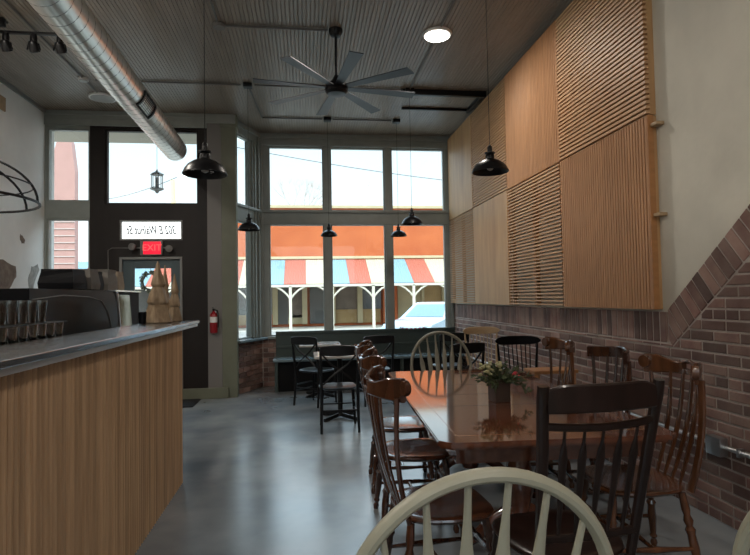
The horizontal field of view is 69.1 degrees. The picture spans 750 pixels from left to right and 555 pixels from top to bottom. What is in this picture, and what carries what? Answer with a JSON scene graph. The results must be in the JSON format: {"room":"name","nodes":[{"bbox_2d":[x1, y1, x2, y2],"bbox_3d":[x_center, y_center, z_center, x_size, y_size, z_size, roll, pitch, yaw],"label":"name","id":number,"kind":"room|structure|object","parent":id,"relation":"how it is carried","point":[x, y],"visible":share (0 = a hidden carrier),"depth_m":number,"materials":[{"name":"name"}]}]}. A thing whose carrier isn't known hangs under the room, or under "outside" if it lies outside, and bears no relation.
{"room":"cafe","nodes":[
{"label":"cafe","id":0,"kind":"room"},
{"bbox_2d":[0,82,53,288],"bbox_3d":[-3.971,-0.582,1.633,0.254,4.220,12.600,-1,-2,-7],"label":"wall","id":1,"kind":"structure","parent":0,"point":[22,127],"depth_m":7.01,"materials":[{"name":"white paint"}]},
{"bbox_2d":[0,76,45,112],"bbox_3d":[-3.862,-2.561,1.672,0.030,0.053,12.100,-1,-2,-7],"label":"trim","id":2,"kind":"structure","parent":1,"relation":"attached to","point":[2,80],"depth_m":7.00,"materials":[{"name":"grey paint"}]},
{"bbox_2d":[44,123,222,388],"bbox_3d":[-3.523,-0.316,7.804,2.610,4.120,0.160,-1,-2,-7],"label":"door frame","id":3,"kind":"structure","parent":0,"point":[104,219],"depth_m":7.81,"materials":[{"name":"brown paint"}]},
{"bbox_2d":[47,128,89,201],"bbox_3d":[-4.326,-1.585,7.725,0.570,1.040,0.070,-1,-2,-7],"label":"window","id":4,"kind":"structure","parent":3,"relation":"in","point":[49,130],"depth_m":7.69,"materials":[{"name":"grey wood"}]},
{"bbox_2d":[47,219,89,268],"bbox_3d":[-4.299,-0.037,7.668,0.570,1.580,0.070,-1,-2,-7],"label":"window","id":5,"kind":"structure","parent":3,"relation":"in","point":[48,220],"depth_m":7.66,"materials":[{"name":"grey wood"}]},
{"bbox_2d":[44,109,234,127],"bbox_3d":[-3.342,-2.265,7.806,2.620,0.210,0.050,-1,-2,-7],"label":"trim","id":6,"kind":"structure","parent":3,"relation":"attached to","point":[51,117],"depth_m":7.76,"materials":[{"name":"grey paint"}]},
{"bbox_2d":[108,241,172,268],"bbox_3d":[-3.312,-0.023,7.685,0.902,1.000,0.123,-1,-2,-7],"label":"exit sign","id":7,"kind":"object","parent":3,"relation":"attached to","point":[147,248],"visible":0.99,"depth_m":7.72,"materials":[{"name":"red plastic"}]},
{"bbox_2d":[119,257,182,388],"bbox_3d":[-3.179,0.724,7.782,0.860,2.030,0.152,-1,-2,-7],"label":"door","id":8,"kind":"structure","parent":3,"relation":"in","point":[127,265],"depth_m":7.78,"materials":[{"name":"grey paint"}]},
{"bbox_2d":[139,269,153,292],"bbox_3d":[-3.229,0.050,7.859,0.347,0.378,0.121,-1,-2,-7],"label":"wreath","id":9,"kind":"object","parent":8,"relation":"hanging from","point":[145,274],"visible":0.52,"depth_m":7.84,"materials":[{"name":"green plant"}]},
{"bbox_2d":[120,220,181,239],"bbox_3d":[-3.202,-0.676,7.823,0.860,0.290,0.070,-1,-2,-7],"label":"window","id":10,"kind":"structure","parent":3,"relation":"in","point":[129,229],"depth_m":7.83,"materials":[{"name":"grey paint"}]},
{"bbox_2d":[105,129,198,204],"bbox_3d":[-3.206,-1.584,7.878,1.290,1.090,0.070,-1,-2,-7],"label":"window","id":11,"kind":"structure","parent":3,"relation":"in","point":[107,131],"depth_m":7.81,"materials":[{"name":"brown paint"}]},
{"bbox_2d":[182,387,228,398],"bbox_3d":[-2.418,1.650,7.753,0.660,0.150,0.050,-1,-2,-7],"label":"baseboard","id":12,"kind":"structure","parent":3,"relation":"attached to","point":[220,392],"depth_m":7.73,"materials":[{"name":"green paint"}]},
{"bbox_2d":[210,307,218,332],"bbox_3d":[-2.303,0.610,7.780,0.108,0.366,0.133,1,-3,-40],"label":"fire extinguisher","id":13,"kind":"object","parent":3,"relation":"attached to","point":[214,320],"visible":1,"depth_m":7.74,"materials":[{"name":"red metal"}]},
{"bbox_2d":[219,114,238,396],"bbox_3d":[-2.126,-0.333,7.993,0.250,4.120,0.220,-1,-2,-7],"label":"wall column","id":14,"kind":"structure","parent":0,"point":[229,187],"depth_m":7.90,"materials":[{"name":"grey paint"}]},
{"bbox_2d":[237,120,261,337],"bbox_3d":[-2.014,-0.719,8.452,0.180,3.320,0.801,-2,-2,17],"label":"wall","id":15,"kind":"structure","parent":0,"point":[254,136],"depth_m":8.63,"materials":[{"name":"grey paint"}]},
{"bbox_2d":[237,134,250,206],"bbox_3d":[-2.071,-1.630,8.403,0.070,1.100,0.501,-2,-2,17],"label":"window","id":16,"kind":"structure","parent":15,"relation":"in","point":[248,142],"depth_m":8.62,"materials":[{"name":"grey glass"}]},
{"bbox_2d":[238,220,251,339],"bbox_3d":[-2.041,0.038,8.343,0.070,1.800,0.501,-2,-2,17],"label":"window","id":17,"kind":"structure","parent":15,"relation":"in","point":[249,235],"depth_m":8.56,"materials":[{"name":"grey wood"}]},
{"bbox_2d":[239,339,275,393],"bbox_3d":[-0.415,1.341,8.627,3.658,0.760,0.870,-1,-2,-7],"label":"wall","id":18,"kind":"structure","parent":0,"point":[256,365],"depth_m":8.56,"materials":[{"name":"brick"}]},
{"bbox_2d":[238,337,267,343],"bbox_3d":[-1.956,0.959,8.382,0.280,0.040,0.841,-2,-2,17],"label":"trim","id":19,"kind":"structure","parent":18,"relation":"on","point":[247,340],"depth_m":8.24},
{"bbox_2d":[0,0,572,136],"bbox_3d":[-0.896,-2.689,2.461,6.318,0.157,13.300,-1,-2,-7],"label":"ceiling","id":20,"kind":"structure","parent":0,"point":[160,40],"depth_m":6.05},
{"bbox_2d":[0,160,40,213],"bbox_3d":[-3.392,-1.547,4.266,1.340,1.900,1.340,-1,-2,-7],"label":"rack","id":21,"kind":"object","parent":20,"relation":"hanging from","point":[28,181],"visible":1,"depth_m":4.43,"materials":[{"name":"black metal"}]},
{"bbox_2d":[0,17,66,53],"bbox_3d":[-3.341,-2.316,5.248,0.870,0.301,0.155,-1,-2,-7],"label":"track light","id":22,"kind":"object","parent":20,"relation":"attached to","point":[5,44],"visible":0.91,"depth_m":5.24,"materials":[{"name":"black metal"}]},
{"bbox_2d":[3,0,82,77],"bbox_3d":[-2.831,-2.607,1.211,0.020,0.020,10.720,-1,-2,-7],"label":"conduit","id":23,"kind":"object","parent":20,"relation":"attached to","point":[5,1],"visible":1,"depth_m":5.40,"materials":[{"name":"grey metal"}]},
{"bbox_2d":[88,92,115,102],"bbox_3d":[-3.597,-2.371,7.197,0.346,0.040,0.346,-1,-2,-7],"label":"recessed light","id":24,"kind":"object","parent":20,"relation":"in","point":[102,97],"visible":0.88,"depth_m":7.13,"materials":[{"name":"white paint"}]},
{"bbox_2d":[90,95,114,102],"bbox_3d":[-3.597,-2.357,7.197,0.297,0.012,0.297,-1,-2,-7],"label":"diffuser","id":25,"kind":"object","parent":24,"relation":"attached to","point":[99,98],"depth_m":7.17,"materials":[{"name":"grey"}]},
{"bbox_2d":[26,0,186,160],"bbox_3d":[-1.869,-2.216,1.718,0.330,0.808,11.613,-1,-2,-9],"label":"duct","id":26,"kind":"object","parent":20,"relation":"hanging from","point":[74,22],"visible":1,"depth_m":4.51,"materials":[{"name":"metal"}]},
{"bbox_2d":[95,79,240,85],"bbox_3d":[-2.546,-2.411,6.739,1.730,0.020,0.020,-1,-2,-7],"label":"conduit","id":27,"kind":"object","parent":20,"relation":"attached to","point":[95,79],"visible":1,"depth_m":6.76,"materials":[{"name":"grey metal"}]},
{"bbox_2d":[182,20,227,179],"bbox_3d":[-1.098,-1.610,3.503,0.280,1.916,0.280,-1,-2,-7],"label":"pendant lamp","id":28,"kind":"object","parent":20,"relation":"hanging from","point":[204,167],"visible":1,"depth_m":3.46,"materials":[{"name":"black metal"}]},
{"bbox_2d":[198,142,210,153],"bbox_3d":[-1.085,-0.830,3.475,0.080,0.072,0.080,-1,-2,-7],"label":"socket","id":29,"kind":"object","parent":28,"relation":"attached to","point":[204,150],"depth_m":3.46,"materials":[{"name":"black metal"}]},
{"bbox_2d":[238,82,259,231],"bbox_3d":[-1.587,-1.514,6.827,0.277,1.850,0.277,-1,-2,-7],"label":"pendant lamp","id":30,"kind":"object","parent":20,"relation":"hanging from","point":[249,226],"visible":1,"depth_m":6.79,"materials":[{"name":"black metal"}]},
{"bbox_2d":[226,24,327,30],"bbox_3d":[-0.972,-2.486,5.430,1.000,0.020,0.020,-1,-2,-7],"label":"conduit","id":31,"kind":"object","parent":20,"relation":"attached to","point":[227,25],"visible":1,"depth_m":5.42,"materials":[{"name":"grey metal"}]},
{"bbox_2d":[249,89,321,119],"bbox_3d":[-1.209,-2.404,7.575,0.975,0.020,1.181,-1,-2,-7],"label":"conduit","id":32,"kind":"object","parent":20,"relation":"attached to","point":[249,89],"visible":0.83,"depth_m":8.12,"materials":[{"name":"grey metal"}]},
{"bbox_2d":[254,84,402,90],"bbox_3d":[-0.577,-2.436,6.992,1.900,0.020,0.020,-1,-2,-7],"label":"conduit","id":33,"kind":"object","parent":20,"relation":"attached to","point":[254,84],"visible":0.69,"depth_m":6.92,"materials":[{"name":"grey metal"}]},
{"bbox_2d":[321,117,336,236],"bbox_3d":[-0.704,-1.512,8.191,0.252,1.786,0.252,-1,-2,-7],"label":"pendant lamp","id":34,"kind":"object","parent":20,"relation":"hanging from","point":[328,233],"visible":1,"depth_m":8.17,"materials":[{"name":"black metal"}]},
{"bbox_2d":[253,26,414,114],"bbox_3d":[-0.392,-2.171,5.502,1.572,0.675,1.572,1,-3,-40],"label":"ceiling fan","id":35,"kind":"object","parent":20,"relation":"hanging from","point":[336,88],"visible":1,"depth_m":5.41,"materials":[{"name":"black metal"}]},
{"bbox_2d":[391,119,406,236],"bbox_3d":[0.342,-1.523,8.325,0.252,1.791,0.252,-1,-2,-7],"label":"pendant lamp","id":36,"kind":"object","parent":20,"relation":"hanging from","point":[398,233],"visible":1,"depth_m":8.30,"materials":[{"name":"black metal"}]},
{"bbox_2d":[401,88,422,225],"bbox_3d":[0.464,-1.577,7.092,0.277,1.776,0.277,-1,-2,-7],"label":"pendant lamp","id":37,"kind":"object","parent":20,"relation":"hanging from","point":[411,220],"visible":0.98,"depth_m":7.05,"materials":[{"name":"black metal"}]},
{"bbox_2d":[422,26,451,41],"bbox_3d":[0.641,-2.502,5.627,0.306,0.040,0.306,-1,-2,-7],"label":"recessed light","id":38,"kind":"object","parent":20,"relation":"in","point":[438,33],"visible":1,"depth_m":5.58,"materials":[{"name":"white paint"}]},
{"bbox_2d":[425,30,449,41],"bbox_3d":[0.641,-2.488,5.626,0.261,0.012,0.261,-1,-2,-7],"label":"diffuser","id":39,"kind":"object","parent":38,"relation":"attached to","point":[430,35],"depth_m":5.60,"materials":[{"name":"white"}]},
{"bbox_2d":[401,89,485,112],"bbox_3d":[0.861,-2.420,7.533,1.150,0.073,0.730,-1,-2,-7],"label":"rail","id":40,"kind":"object","parent":20,"relation":"attached to","point":[478,95],"visible":0.88,"depth_m":7.22,"materials":[{"name":"black metal"}]},
{"bbox_2d":[472,10,508,175],"bbox_3d":[0.869,-1.691,4.212,0.280,1.771,0.280,-1,-2,-7],"label":"pendant lamp","id":41,"kind":"object","parent":20,"relation":"hanging from","point":[491,166],"visible":1,"depth_m":4.17,"materials":[{"name":"black metal"}]},
{"bbox_2d":[484,145,494,154],"bbox_3d":[0.881,-0.983,4.186,0.080,0.072,0.080,-1,-2,-7],"label":"socket","id":42,"kind":"object","parent":41,"relation":"attached to","point":[489,149],"depth_m":4.17,"materials":[{"name":"black metal"}]},
{"bbox_2d":[260,132,455,338],"bbox_3d":[-0.278,-0.727,9.070,3.220,3.320,0.185,-1,-2,-7],"label":"window frame","id":43,"kind":"structure","parent":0,"point":[388,217],"depth_m":9.01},
{"bbox_2d":[268,146,323,209],"bbox_3d":[-1.300,-1.612,8.991,0.895,1.080,0.070,-1,-2,-7],"label":"window","id":44,"kind":"structure","parent":43,"relation":"in","point":[270,147],"depth_m":8.99,"materials":[{"name":"grey wood"}]},
{"bbox_2d":[269,225,325,335],"bbox_3d":[-1.271,0.036,8.931,0.895,1.820,0.070,-1,-2,-7],"label":"window","id":45,"kind":"structure","parent":43,"relation":"in","point":[269,225],"depth_m":8.90,"materials":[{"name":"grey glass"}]},
{"bbox_2d":[330,147,384,209],"bbox_3d":[-0.296,-1.625,9.120,0.910,1.080,0.070,-1,-2,-7],"label":"window","id":46,"kind":"structure","parent":43,"relation":"in","point":[331,148],"depth_m":9.13,"materials":[{"name":"grey wood"}]},
{"bbox_2d":[331,225,386,329],"bbox_3d":[-0.267,0.024,9.060,0.910,1.820,0.070,-1,-2,-7],"label":"window","id":47,"kind":"structure","parent":43,"relation":"in","point":[331,225],"depth_m":9.07,"materials":[{"name":"grey wood"}]},
{"bbox_2d":[391,149,444,209],"bbox_3d":[0.718,-1.638,9.250,0.915,1.080,0.070,-1,-2,-7],"label":"window","id":48,"kind":"structure","parent":43,"relation":"in","point":[431,150],"depth_m":9.26,"materials":[{"name":"grey wood"}]},
{"bbox_2d":[392,225,446,327],"bbox_3d":[0.747,0.011,9.191,0.915,1.820,0.070,-1,-2,-7],"label":"window","id":49,"kind":"structure","parent":43,"relation":"in","point":[444,245],"depth_m":9.21,"materials":[{"name":"grey wood"}]},
{"bbox_2d":[135,386,749,554],"bbox_3d":[-0.831,1.574,2.305,6.500,0.150,13.300,-1,-2,-7],"label":"floor","id":50,"kind":"structure","parent":0,"point":[261,477],"depth_m":3.92,"materials":[{"name":"concrete"}]},
{"bbox_2d":[0,320,198,554],"bbox_3d":[-1.395,0.902,2.521,0.352,1.230,4.220,-1,-2,-7],"label":"counter","id":51,"kind":"object","parent":50,"relation":"on","point":[91,423],"depth_m":2.42,"materials":[{"name":"brown wood"}]},
{"bbox_2d":[146,261,172,323],"bbox_3d":[-1.669,0.113,4.200,0.212,0.475,0.211,-1,-2,-7],"label":"tree","id":52,"kind":"object","parent":51,"relation":"on","point":[157,311],"visible":0.98,"depth_m":4.15,"materials":[{"name":"brown wood"}]},
{"bbox_2d":[163,265,169,310],"bbox_3d":[-1.758,0.131,4.572,0.110,0.470,0.110,-1,-2,-7],"label":"tree","id":53,"kind":"object","parent":51,"relation":"on","point":[165,273],"visible":0.39,"depth_m":4.56,"materials":[{"name":"brown wood"}]},
{"bbox_2d":[169,274,182,321],"bbox_3d":[-1.646,0.166,4.484,0.123,0.390,0.123,-1,-2,-7],"label":"tree","id":54,"kind":"object","parent":51,"relation":"on","point":[174,303],"visible":0.93,"depth_m":4.46,"materials":[{"name":"brown wood"}]},
{"bbox_2d":[182,399,200,407],"bbox_3d":[-2.930,1.712,7.353,1.020,0.013,0.550,-1,-2,-7],"label":"door mat","id":55,"kind":"object","parent":50,"relation":"on","point":[185,402],"visible":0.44,"depth_m":7.41,"materials":[{"name":"rubber"}]},
{"bbox_2d":[291,336,336,407],"bbox_3d":[-0.808,1.223,7.232,0.430,0.911,0.502,-2,-2,31],"label":"chair","id":56,"kind":"object","parent":50,"relation":"on","point":[298,340],"visible":0.92,"depth_m":7.12,"materials":[{"name":"black metal"}]},
{"bbox_2d":[299,341,340,397],"bbox_3d":[-0.793,1.327,7.868,0.580,0.754,0.580,-1,-2,-7],"label":"bistro table","id":57,"kind":"object","parent":50,"relation":"on","point":[328,343],"visible":0.44,"depth_m":7.73,"materials":[{"name":"black metal"}]},
{"bbox_2d":[313,352,356,421],"bbox_3d":[-0.410,1.267,6.376,0.600,0.754,0.600,-1,-2,-7],"label":"bistro table","id":58,"kind":"object","parent":50,"relation":"on","point":[349,415],"visible":0.61,"depth_m":6.34,"materials":[{"name":"black metal"}]},
{"bbox_2d":[319,345,360,433],"bbox_3d":[-0.388,1.165,5.837,0.430,0.911,0.502,-1,-2,-7],"label":"chair","id":59,"kind":"object","parent":50,"relation":"on","point":[341,350],"visible":0.91,"depth_m":5.66,"materials":[{"name":"black metal"}]},
{"bbox_2d":[273,327,464,391],"bbox_3d":[-0.091,1.272,8.601,2.960,0.885,0.530,-1,-2,-7],"label":"window bench","id":60,"kind":"object","parent":50,"relation":"on","point":[406,340],"visible":0.61,"depth_m":8.65,"materials":[{"name":"black"}]},
{"bbox_2d":[359,335,394,406],"bbox_3d":[0.001,1.209,7.227,0.430,0.911,0.502,0,-2,-17],"label":"chair","id":61,"kind":"object","parent":50,"relation":"on","point":[377,339],"visible":0.36,"depth_m":7.05,"materials":[{"name":"black metal"}]},
{"bbox_2d":[354,340,434,493],"bbox_3d":[0.137,1.021,4.138,0.573,1.061,0.536,-1,-2,-3],"label":"chair","id":62,"kind":"object","parent":50,"relation":"on","point":[407,424],"visible":0.48,"depth_m":3.99,"materials":[{"name":"brown wood"}]},
{"bbox_2d":[358,348,458,532],"bbox_3d":[0.186,0.995,3.438,0.573,1.061,0.536,-1,-2,-5],"label":"chair","id":63,"kind":"object","parent":50,"relation":"on","point":[411,449],"visible":0.56,"depth_m":3.37,"materials":[{"name":"brown wood"}]},
{"bbox_2d":[363,365,493,554],"bbox_3d":[0.241,0.961,2.533,0.573,1.061,0.536,-1,-2,-11],"label":"chair","id":64,"kind":"object","parent":50,"relation":"on","point":[448,509],"visible":0.78,"depth_m":2.41,"materials":[{"name":"brown wood"}]},
{"bbox_2d":[410,331,471,437],"bbox_3d":[0.652,1.034,4.910,0.599,1.072,0.559,-1,-2,-7],"label":"chair","id":65,"kind":"object","parent":50,"relation":"on","point":[444,356],"visible":0.31,"depth_m":5.13,"materials":[{"name":"beige paint"}]},
{"bbox_2d":[433,333,468,370],"bbox_3d":[1.026,1.200,7.459,0.430,0.911,0.502,-1,-2,-11],"label":"chair","id":66,"kind":"object","parent":50,"relation":"on","point":[460,336],"visible":0.45,"depth_m":7.25,"materials":[{"name":"black metal"}]},
{"bbox_2d":[449,342,484,369],"bbox_3d":[0.902,1.144,5.883,0.430,0.911,0.502,0,-2,-21],"label":"chair","id":67,"kind":"object","parent":50,"relation":"on","point":[475,347],"visible":0.22,"depth_m":5.69,"materials":[{"name":"black metal"}]},
{"bbox_2d":[463,327,499,368],"bbox_3d":[1.331,1.100,6.368,0.469,1.023,0.543,-1,-2,-11],"label":"chair","id":68,"kind":"object","parent":50,"relation":"on","point":[470,330],"visible":0.16,"depth_m":6.61,"materials":[{"name":"beige wood"}]},
{"bbox_2d":[356,467,613,554],"bbox_3d":[0.185,0.911,1.287,0.599,1.072,0.559,-1,-2,-9],"label":"chair","id":69,"kind":"object","parent":50,"relation":"on","point":[422,497],"visible":1,"depth_m":1.05,"materials":[{"name":"beige paint"}]},
{"bbox_2d":[495,336,540,370],"bbox_3d":[1.469,1.080,5.324,0.469,0.983,0.535,-1,-2,-3],"label":"chair","id":70,"kind":"object","parent":50,"relation":"on","point":[505,340],"visible":0.21,"depth_m":5.56,"materials":[{"name":"black wood"}]},
{"bbox_2d":[388,369,675,544],"bbox_3d":[0.762,1.140,3.604,1.120,0.744,2.360,-1,-2,-4],"label":"dining table","id":71,"kind":"object","parent":50,"relation":"on","point":[455,409],"visible":0.67,"depth_m":2.87,"materials":[{"name":"brown wood"}]},
{"bbox_2d":[470,359,533,402],"bbox_3d":[0.756,0.633,3.363,0.396,0.250,0.361,0,-2,-15],"label":"potted plant","id":72,"kind":"object","parent":71,"relation":"on","point":[499,381],"visible":1,"depth_m":3.31,"materials":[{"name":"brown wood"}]},
{"bbox_2d":[524,367,578,384],"bbox_3d":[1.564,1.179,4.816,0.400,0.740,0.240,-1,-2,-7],"label":"dining table","id":73,"kind":"object","parent":50,"relation":"on","point":[538,371],"visible":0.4,"depth_m":4.74,"materials":[{"name":"brown wood"}]},
{"bbox_2d":[530,336,574,487],"bbox_3d":[1.241,1.003,4.171,0.573,1.061,0.536,-1,-2,-1],"label":"chair","id":74,"kind":"object","parent":50,"relation":"on","point":[550,343],"visible":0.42,"depth_m":4.21,"materials":[{"name":"brown wood"}]},
{"bbox_2d":[490,378,664,554],"bbox_3d":[0.742,0.919,2.121,0.488,1.096,0.586,-1,-2,-12],"label":"chair","id":75,"kind":"object","parent":50,"relation":"on","point":[562,525],"visible":0.84,"depth_m":1.92,"materials":[{"name":"brown wood"}]},
{"bbox_2d":[532,346,631,519],"bbox_3d":[1.377,0.985,3.587,0.573,1.049,0.492,-1,-2,-5],"label":"chair","id":76,"kind":"object","parent":50,"relation":"on","point":[622,352],"visible":0.3,"depth_m":3.66,"materials":[{"name":"brown wood"}]},
{"bbox_2d":[582,353,705,554],"bbox_3d":[1.374,0.951,2.818,0.573,1.061,0.536,-1,-2,-1],"label":"chair","id":77,"kind":"object","parent":50,"relation":"on","point":[660,484],"visible":0.71,"depth_m":2.75,"materials":[{"name":"brown wood"}]},
{"bbox_2d":[732,511,749,554],"bbox_3d":[1.145,0.887,1.100,0.559,1.072,0.599,1,-3,-37],"label":"chair","id":78,"kind":"object","parent":50,"relation":"on","point":[741,546],"visible":1,"depth_m":1.17,"materials":[{"name":"beige paint"}]},
{"bbox_3d":[-2.051,0.993,2.524,0.930,1.070,4.700,-1,-2,-7],"label":"countertop","id":79,"kind":"structure","parent":50,"relation":"on","visible":0},
{"bbox_2d":[0,288,140,344],"bbox_3d":[-2.202,0.297,3.853,0.508,0.422,2.020,-1,-2,-7],"label":"machine","id":80,"kind":"object","parent":79,"relation":"on","point":[84,310],"visible":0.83,"depth_m":3.33,"materials":[{"name":"black metal"}]},
{"bbox_2d":[37,269,86,288],"bbox_3d":[-2.159,0.013,3.778,0.229,0.135,0.252,-1,-2,-7],"label":"storage box","id":81,"kind":"object","parent":80,"relation":"on","point":[48,278],"visible":0.92,"depth_m":3.67,"materials":[{"name":"black plastic"}]},
{"bbox_2d":[73,269,100,289],"bbox_3d":[-2.172,0.015,4.032,0.209,0.150,0.187,-1,-2,-7],"label":"paper bag","id":82,"kind":"object","parent":80,"relation":"on","point":[92,276],"visible":0.5,"depth_m":3.99,"materials":[{"name":"brown paper"}]},
{"bbox_2d":[96,269,117,289],"bbox_3d":[-2.219,0.022,4.398,0.207,0.165,0.227,-1,-2,-7],"label":"paper bag","id":83,"kind":"object","parent":80,"relation":"on","point":[109,276],"visible":0.45,"depth_m":4.34,"materials":[{"name":"brown paper"}]},
{"bbox_2d":[115,272,123,289],"bbox_3d":[-2.238,0.033,4.626,0.168,0.160,0.144,-1,-2,-7],"label":"paper bag","id":84,"kind":"object","parent":80,"relation":"on","point":[119,275],"visible":0.32,"depth_m":4.62,"materials":[{"name":"brown paper"}]},
{"bbox_2d":[454,0,749,529],"bbox_3d":[2.270,-0.647,2.838,0.258,4.220,13.400,-1,-2,-7],"label":"wall","id":85,"kind":"structure","parent":0,"point":[701,48],"depth_m":3.49,"materials":[{"name":"paint"}]},
{"bbox_2d":[447,115,474,220],"bbox_3d":[1.358,-1.671,8.587,0.075,1.375,1.294,-1,-2,-7],"label":"panel","id":86,"kind":"object","parent":85,"relation":"attached to","point":[460,160],"visible":0.76,"depth_m":8.49,"materials":[{"name":"brown wood"}]},
{"bbox_2d":[449,209,474,302],"bbox_3d":[1.382,-0.284,8.537,0.075,1.380,1.294,-1,-2,-7],"label":"panel","id":87,"kind":"object","parent":85,"relation":"attached to","point":[463,218],"visible":0.84,"depth_m":8.51,"materials":[{"name":"brown wood"}]},
{"bbox_2d":[471,78,509,206],"bbox_3d":[1.526,-1.722,7.269,0.075,1.375,1.334,-1,-2,-7],"label":"panel","id":88,"kind":"object","parent":85,"relation":"attached to","point":[481,121],"visible":0.7,"depth_m":7.17,"materials":[{"name":"brown wood"}]},
{"bbox_2d":[473,191,511,304],"bbox_3d":[1.551,-0.335,7.218,0.075,1.380,1.334,-1,-2,-7],"label":"panel","id":89,"kind":"object","parent":85,"relation":"attached to","point":[490,218],"visible":0.86,"depth_m":7.08,"materials":[{"name":"brown wood"}]},
{"bbox_2d":[504,21,561,188],"bbox_3d":[1.700,-1.774,5.915,0.075,1.375,1.366,-1,-2,-7],"label":"panel","id":90,"kind":"object","parent":85,"relation":"attached to","point":[531,95],"visible":0.94,"depth_m":5.78,"materials":[{"name":"brown wood"}]},
{"bbox_2d":[507,164,563,306],"bbox_3d":[1.723,-0.387,5.870,0.075,1.380,1.354,-1,-2,-7],"label":"panel","id":91,"kind":"object","parent":85,"relation":"attached to","point":[535,181],"visible":0.88,"depth_m":5.82,"materials":[{"name":"brown wood"}]},
{"bbox_2d":[454,304,674,495],"bbox_3d":[1.688,0.975,6.517,0.016,1.258,5.662,-1,-2,-7],"label":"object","id":92,"kind":"structure","parent":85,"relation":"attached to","point":[512,314],"depth_m":5.04,"materials":[{"name":"brown brick"}]},
{"bbox_2d":[555,0,655,159],"bbox_3d":[1.872,-1.826,4.573,0.075,1.375,1.334,-1,-2,-7],"label":"panel","id":93,"kind":"object","parent":85,"relation":"attached to","point":[605,51],"visible":0.98,"depth_m":4.46,"materials":[{"name":"brown wood"}]},
{"bbox_2d":[560,115,662,309],"bbox_3d":[1.897,-0.440,4.516,0.075,1.380,1.346,-1,-2,-7],"label":"panel","id":94,"kind":"object","parent":85,"relation":"attached to","point":[611,242],"visible":1,"depth_m":4.30,"materials":[{"name":"brown wood"}]},
{"bbox_2d":[662,204,749,529],"bbox_3d":[2.493,-0.719,0.086,0.016,4.148,7.675,-1,-2,-7],"label":"brick wall","id":95,"kind":"structure","parent":85,"relation":"attached to","point":[741,230],"depth_m":3.30,"materials":[{"name":"brown brick"}]},
{"bbox_2d":[464,355,749,458],"bbox_3d":[2.000,1.034,3.798,0.060,0.110,10.100,-1,-2,-7],"label":"conduit","id":96,"kind":"object","parent":95,"relation":"attached to","point":[716,445],"visible":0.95,"depth_m":3.25,"materials":[{"name":"silver metal"}]},
{"label":"outside","id":97,"kind":"structure","parent":0,"visible":0},
{"bbox_2d":[237,147,440,179],"bbox_3d":[0.745,-3.484,17.381,12.168,1.022,0.023,0,-2,-17],"label":"power line","id":98,"kind":"object","parent":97,"point":[237,147],"visible":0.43,"depth_m":16.90,"materials":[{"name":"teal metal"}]},
{"bbox_3d":[-1.698,0.338,2.554,0.185,0.004,0.740,-1,-2,-7],"label":"glass tray","id":99,"kind":"object","parent":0,"visible":0},
{"bbox_3d":[-1.702,0.268,2.231,0.080,0.110,0.080,-1,-2,-7],"label":"tumbler","id":100,"kind":"object","parent":99,"relation":"on","visible":0},
{"bbox_2d":[0,321,67,327],"bbox_3d":[-1.700,0.222,2.558,0.185,0.004,0.740,-1,-2,-7],"label":"glass tray","id":101,"kind":"object","parent":100,"relation":"on","point":[46,322],"visible":0.62,"depth_m":2.62,"materials":[{"name":"black metal"}]},
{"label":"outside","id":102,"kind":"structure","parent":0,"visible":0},
{"bbox_2d":[54,131,196,143],"bbox_3d":[-5.060,-2.507,8.716,5.250,0.180,1.830,-1,-2,-7],"label":"entrance canopy","id":103,"kind":"object","parent":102,"point":[114,137],"visible":0.08,"depth_m":9.38,"materials":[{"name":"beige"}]},
{"bbox_2d":[150,169,163,192],"bbox_3d":[-3.714,-1.925,9.284,0.230,0.990,0.199,-1,-2,-7],"label":"hanging lantern","id":104,"kind":"object","parent":103,"relation":"hanging from","point":[156,173],"visible":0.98,"depth_m":9.24,"materials":[{"name":"grey metal"}]},
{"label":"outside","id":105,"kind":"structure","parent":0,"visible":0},
{"bbox_2d":[239,332,275,337],"bbox_3d":[2.724,2.242,18.246,130.000,0.150,17.350,-1,-2,-7],"label":"ground","id":106,"kind":"structure","parent":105,"point":[241,334],"depth_m":24.25,"materials":[{"name":"concrete"}]},
{"bbox_2d":[54,142,77,268],"bbox_3d":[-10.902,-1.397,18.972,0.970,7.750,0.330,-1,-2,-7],"label":"building","id":107,"kind":"structure","parent":106,"relation":"on","point":[65,159],"depth_m":18.91,"materials":[{"name":"pink"}]},
{"bbox_2d":[170,180,175,202],"bbox_3d":[-8.450,-0.837,23.164,0.438,6.657,0.320,-1,-2,-7],"label":"utility pole","id":108,"kind":"object","parent":106,"relation":"on","point":[172,182],"visible":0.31,"depth_m":23.17,"materials":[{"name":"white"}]},
{"bbox_2d":[381,301,444,328],"bbox_3d":[2.188,1.617,19.403,1.860,1.500,4.740,-2,-2,33],"label":"parked car","id":109,"kind":"object","parent":106,"relation":"on","point":[421,314],"visible":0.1,"depth_m":18.54,"materials":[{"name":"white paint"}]},
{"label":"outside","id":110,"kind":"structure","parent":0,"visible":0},
{"bbox_2d":[239,324,382,331],"bbox_3d":[0.597,2.817,34.856,130.000,0.280,50.840,-1,-2,-7],"label":"sidewalk","id":111,"kind":"structure","parent":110,"point":[338,327],"depth_m":28.13,"materials":[{"name":"white concrete"}]},
{"bbox_2d":[78,205,444,329],"bbox_3d":[0.798,-0.591,33.167,34.145,6.640,10.500,-1,-2,-7],"label":"building","id":112,"kind":"structure","parent":111,"relation":"on","point":[297,287],"depth_m":30.02,"materials":[{"name":"orange brick"}]},
{"bbox_2d":[239,176,321,204],"bbox_3d":[-7.902,-2.526,45.346,9.864,11.620,3.157,-2,-2,22],"label":"bare tree","id":113,"kind":"object","parent":111,"relation":"on","point":[301,183],"visible":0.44,"depth_m":44.53,"materials":[{"name":"beige plant"}]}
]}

